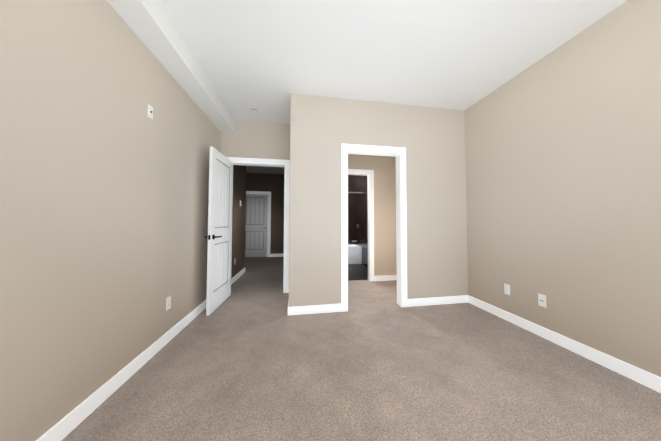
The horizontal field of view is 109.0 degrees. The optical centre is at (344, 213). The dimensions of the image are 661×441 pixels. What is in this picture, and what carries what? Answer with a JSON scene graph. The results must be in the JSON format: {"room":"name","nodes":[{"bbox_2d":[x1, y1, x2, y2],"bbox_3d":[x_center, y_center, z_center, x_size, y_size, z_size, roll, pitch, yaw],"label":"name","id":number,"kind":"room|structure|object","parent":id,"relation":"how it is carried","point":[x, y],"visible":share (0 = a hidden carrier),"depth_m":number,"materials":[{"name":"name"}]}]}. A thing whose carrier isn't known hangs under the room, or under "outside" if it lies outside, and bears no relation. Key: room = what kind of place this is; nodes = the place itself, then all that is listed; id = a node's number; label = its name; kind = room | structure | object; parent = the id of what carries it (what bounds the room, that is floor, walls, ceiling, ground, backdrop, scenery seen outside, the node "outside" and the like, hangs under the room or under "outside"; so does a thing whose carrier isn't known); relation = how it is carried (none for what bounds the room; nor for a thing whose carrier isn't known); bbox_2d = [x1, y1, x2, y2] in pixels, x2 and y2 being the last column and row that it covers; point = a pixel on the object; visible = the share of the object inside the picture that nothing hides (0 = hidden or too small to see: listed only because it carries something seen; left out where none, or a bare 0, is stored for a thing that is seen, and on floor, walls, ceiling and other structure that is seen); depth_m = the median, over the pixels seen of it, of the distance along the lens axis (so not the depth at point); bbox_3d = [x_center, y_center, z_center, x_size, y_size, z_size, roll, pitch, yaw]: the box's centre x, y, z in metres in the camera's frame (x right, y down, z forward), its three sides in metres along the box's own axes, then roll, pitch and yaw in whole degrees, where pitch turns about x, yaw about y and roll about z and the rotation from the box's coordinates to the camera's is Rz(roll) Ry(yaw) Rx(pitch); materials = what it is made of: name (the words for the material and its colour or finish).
{"room":"empty bedroom","nodes":[
{"label":"empty bedroom","id":0,"kind":"room"},
{"bbox_2d":[0,0,245,440],"bbox_3d":[-1.552,-0.194,1.482,0.120,2.710,7.870,0,-2,-11],"label":"wall","id":1,"kind":"structure","parent":0,"point":[104,190],"depth_m":1.35,"materials":[{"name":"beige paint"}]},
{"bbox_2d":[36,300,205,440],"bbox_3d":[-1.320,1.080,0.622,0.030,0.100,5.950,0,-2,-11],"label":"baseboard","id":2,"kind":"structure","parent":1,"relation":"attached to","point":[64,427],"depth_m":1.50,"materials":[{"name":"white paint"}]},
{"bbox_2d":[148,104,152,119],"bbox_3d":[-1.561,-0.823,1.906,0.014,0.100,0.060,0,-2,-11],"label":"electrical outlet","id":3,"kind":"object","parent":1,"relation":"attached to","point":[150,111],"visible":1,"depth_m":1.90,"materials":[{"name":"white plastic"}]},
{"bbox_2d":[166,296,170,310],"bbox_3d":[-1.631,0.831,2.192,0.008,0.115,0.072,0,-2,-11],"label":"electrical outlet","id":4,"kind":"object","parent":1,"relation":"attached to","point":[168,302],"visible":1,"depth_m":2.18,"materials":[{"name":"white plastic"}]},
{"bbox_2d":[231,268,244,283],"bbox_3d":[-2.073,1.227,4.489,0.017,0.100,1.694,0,-2,-11],"label":"baseboard","id":5,"kind":"structure","parent":1,"relation":"attached to","point":[237,276],"depth_m":4.62,"materials":[{"name":"white paint"}]},
{"bbox_2d":[221,120,289,229],"bbox_3d":[-1.438,-0.108,3.737,1.197,2.710,0.120,0,-2,-11],"label":"wall","id":6,"kind":"structure","parent":0,"point":[259,140],"depth_m":3.73,"materials":[{"name":"beige paint"}]},
{"bbox_2d":[205,146,232,315],"bbox_3d":[-1.669,0.208,3.210,0.151,2.018,0.808,0,-2,-9],"label":"bedroom door","id":7,"kind":"structure","parent":6,"relation":"in","point":[219,250],"depth_m":3.09,"materials":[{"name":"white paint"}]},
{"bbox_2d":[227,157,289,292],"bbox_3d":[-1.363,0.190,3.731,0.977,2.115,0.138,0,-2,-11],"label":"door frame","id":8,"kind":"structure","parent":6,"relation":"attached to","point":[260,162],"depth_m":3.74,"materials":[{"name":"white paint"}]},
{"bbox_2d":[288,300,291,315],"bbox_3d":[-0.761,1.180,3.271,0.027,0.100,0.954,0,-2,-11],"label":"baseboard","id":9,"kind":"structure","parent":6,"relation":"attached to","point":[289,308],"depth_m":2.81,"materials":[{"name":"white paint"}]},
{"bbox_2d":[246,173,283,253],"bbox_3d":[-2.812,0.041,7.645,2.421,2.710,0.120,0,-2,-11],"label":"wall","id":10,"kind":"structure","parent":0,"point":[273,184],"depth_m":7.69,"materials":[{"name":"brown paint"}]},
{"bbox_2d":[245,194,267,256],"bbox_3d":[-2.876,0.375,7.597,0.808,2.018,0.151,0,-2,-11],"label":"door","id":11,"kind":"structure","parent":10,"relation":"in","point":[256,234],"depth_m":7.60,"materials":[{"name":"white paint"}]},
{"bbox_2d":[246,191,270,256],"bbox_3d":[-2.874,0.337,7.613,0.980,2.115,0.138,0,-2,-11],"label":"door frame","id":12,"kind":"structure","parent":10,"relation":"attached to","point":[269,209],"depth_m":7.63,"materials":[{"name":"white paint"}]},
{"bbox_2d":[270,253,283,256],"bbox_3d":[-2.007,1.348,7.682,0.765,0.100,0.014,0,-2,-11],"label":"baseboard","id":13,"kind":"structure","parent":10,"relation":"attached to","point":[271,255],"depth_m":7.64,"materials":[{"name":"white paint"}]},
{"bbox_2d":[348,175,354,243],"bbox_3d":[-0.172,0.019,7.084,2.313,2.710,0.120,0,-2,-11],"label":"tiled wall","id":14,"kind":"structure","parent":0,"point":[351,210],"depth_m":7.10,"materials":[{"name":"brown tile"}]},
{"bbox_2d":[348,264,367,280],"bbox_3d":[0.023,1.377,6.336,2.433,0.060,3.660,0,-2,-11],"label":"floor","id":15,"kind":"structure","parent":0,"point":[357,271],"depth_m":5.23,"materials":[{"name":"grey tile"}]},
{"bbox_2d":[348,224,361,263],"bbox_3d":[-0.407,0.814,6.546,1.647,1.080,0.774,0,-2,-11],"label":"bathtub","id":16,"kind":"object","parent":15,"relation":"on","point":[354,253],"visible":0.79,"depth_m":6.28,"materials":[{"name":"white ceramic"}]},
{"bbox_2d":[62,256,660,440],"bbox_3d":[-0.658,1.244,2.832,5.094,0.060,10.290,0,-2,-11],"label":"floor carpet","id":17,"kind":"object","parent":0,"point":[248,359],"visible":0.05,"depth_m":1.63,"materials":[{"name":"beige carpet"}]},
{"bbox_2d":[292,303,340,314],"bbox_3d":[-0.347,1.165,2.874,0.633,0.100,0.017,0,-2,-11],"label":"baseboard","id":18,"kind":"structure","parent":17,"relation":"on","point":[326,308],"depth_m":2.87,"materials":[{"name":"white paint"}]},
{"bbox_2d":[355,175,367,267],"bbox_3d":[0.627,-0.025,5.909,0.120,2.710,2.490,0,-2,-11],"label":"wall","id":19,"kind":"structure","parent":0,"point":[361,217],"depth_m":6.30,"materials":[{"name":"brown tile"}]},
{"bbox_2d":[348,154,396,275],"bbox_3d":[0.321,-0.078,4.522,2.313,2.710,0.120,0,-2,-11],"label":"wall","id":20,"kind":"structure","parent":0,"point":[383,168],"depth_m":4.54,"materials":[{"name":"beige paint"}]},
{"bbox_2d":[348,169,373,281],"bbox_3d":[0.104,0.217,4.460,0.920,2.115,0.138,0,-2,-11],"label":"door frame","id":21,"kind":"structure","parent":20,"relation":"attached to","point":[371,200],"depth_m":4.48,"materials":[{"name":"white paint"}]},
{"bbox_2d":[374,275,396,280],"bbox_3d":[1.002,1.228,4.535,0.886,0.100,0.014,0,-2,-11],"label":"baseboard","id":22,"kind":"structure","parent":20,"relation":"attached to","point":[385,278],"depth_m":4.48,"materials":[{"name":"white paint"}]},
{"bbox_2d":[289,93,467,306],"bbox_3d":[0.522,-0.130,3.157,2.433,2.710,0.120,0,-2,-11],"label":"wall block","id":23,"kind":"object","parent":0,"point":[431,140],"visible":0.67,"depth_m":3.12,"materials":[{"name":"beige paint"}]},
{"bbox_2d":[341,143,407,311],"bbox_3d":[0.387,0.166,3.110,0.882,2.115,0.138,0,-2,-11],"label":"trim","id":24,"kind":"structure","parent":23,"relation":"attached to","point":[399,153],"depth_m":3.09,"materials":[{"name":"white paint"}]},
{"bbox_2d":[407,295,467,306],"bbox_3d":[1.265,1.177,3.182,0.885,0.100,0.014,0,-2,-11],"label":"baseboard","id":25,"kind":"structure","parent":23,"relation":"attached to","point":[463,298],"depth_m":3.17,"materials":[{"name":"white paint"}]},
{"bbox_2d":[162,0,627,173],"bbox_3d":[-0.658,-1.544,2.938,5.094,0.100,10.290,0,-2,-11],"label":"ceiling","id":26,"kind":"structure","parent":0,"point":[265,59],"depth_m":2.14,"materials":[{"name":"white paint"}]},
{"bbox_2d":[107,0,234,133],"bbox_3d":[-1.234,-1.468,0.735,0.205,0.220,5.950,0,-2,-11],"label":"beam","id":27,"kind":"structure","parent":26,"relation":"attached to","point":[152,25],"depth_m":1.98,"materials":[{"name":"white paint"}]},
{"bbox_2d":[465,0,660,376],"bbox_3d":[1.784,-0.123,3.353,0.120,2.710,10.290,0,-2,-11],"label":"wall","id":28,"kind":"structure","parent":0,"point":[563,170],"depth_m":1.98,"materials":[{"name":"beige paint"}]},
{"bbox_2d":[504,283,509,294],"bbox_3d":[1.844,0.855,2.665,0.008,0.115,0.072,0,-2,-11],"label":"electrical outlet","id":29,"kind":"object","parent":28,"relation":"attached to","point":[507,289],"visible":1,"depth_m":2.66,"materials":[{"name":"white plastic"}]},
{"bbox_2d":[538,293,545,307],"bbox_3d":[1.916,0.840,2.281,0.011,0.115,0.072,0,-2,-11],"label":"electrical outlet","id":30,"kind":"object","parent":28,"relation":"attached to","point":[541,300],"visible":1,"depth_m":2.28,"materials":[{"name":"white plastic"}]},
{"bbox_2d":[468,295,660,392],"bbox_3d":[2.193,1.087,0.818,0.017,0.100,5.010,0,-2,-11],"label":"baseboard","id":31,"kind":"structure","parent":28,"relation":"attached to","point":[652,381],"depth_m":1.95,"materials":[{"name":"white paint"}]}
]}

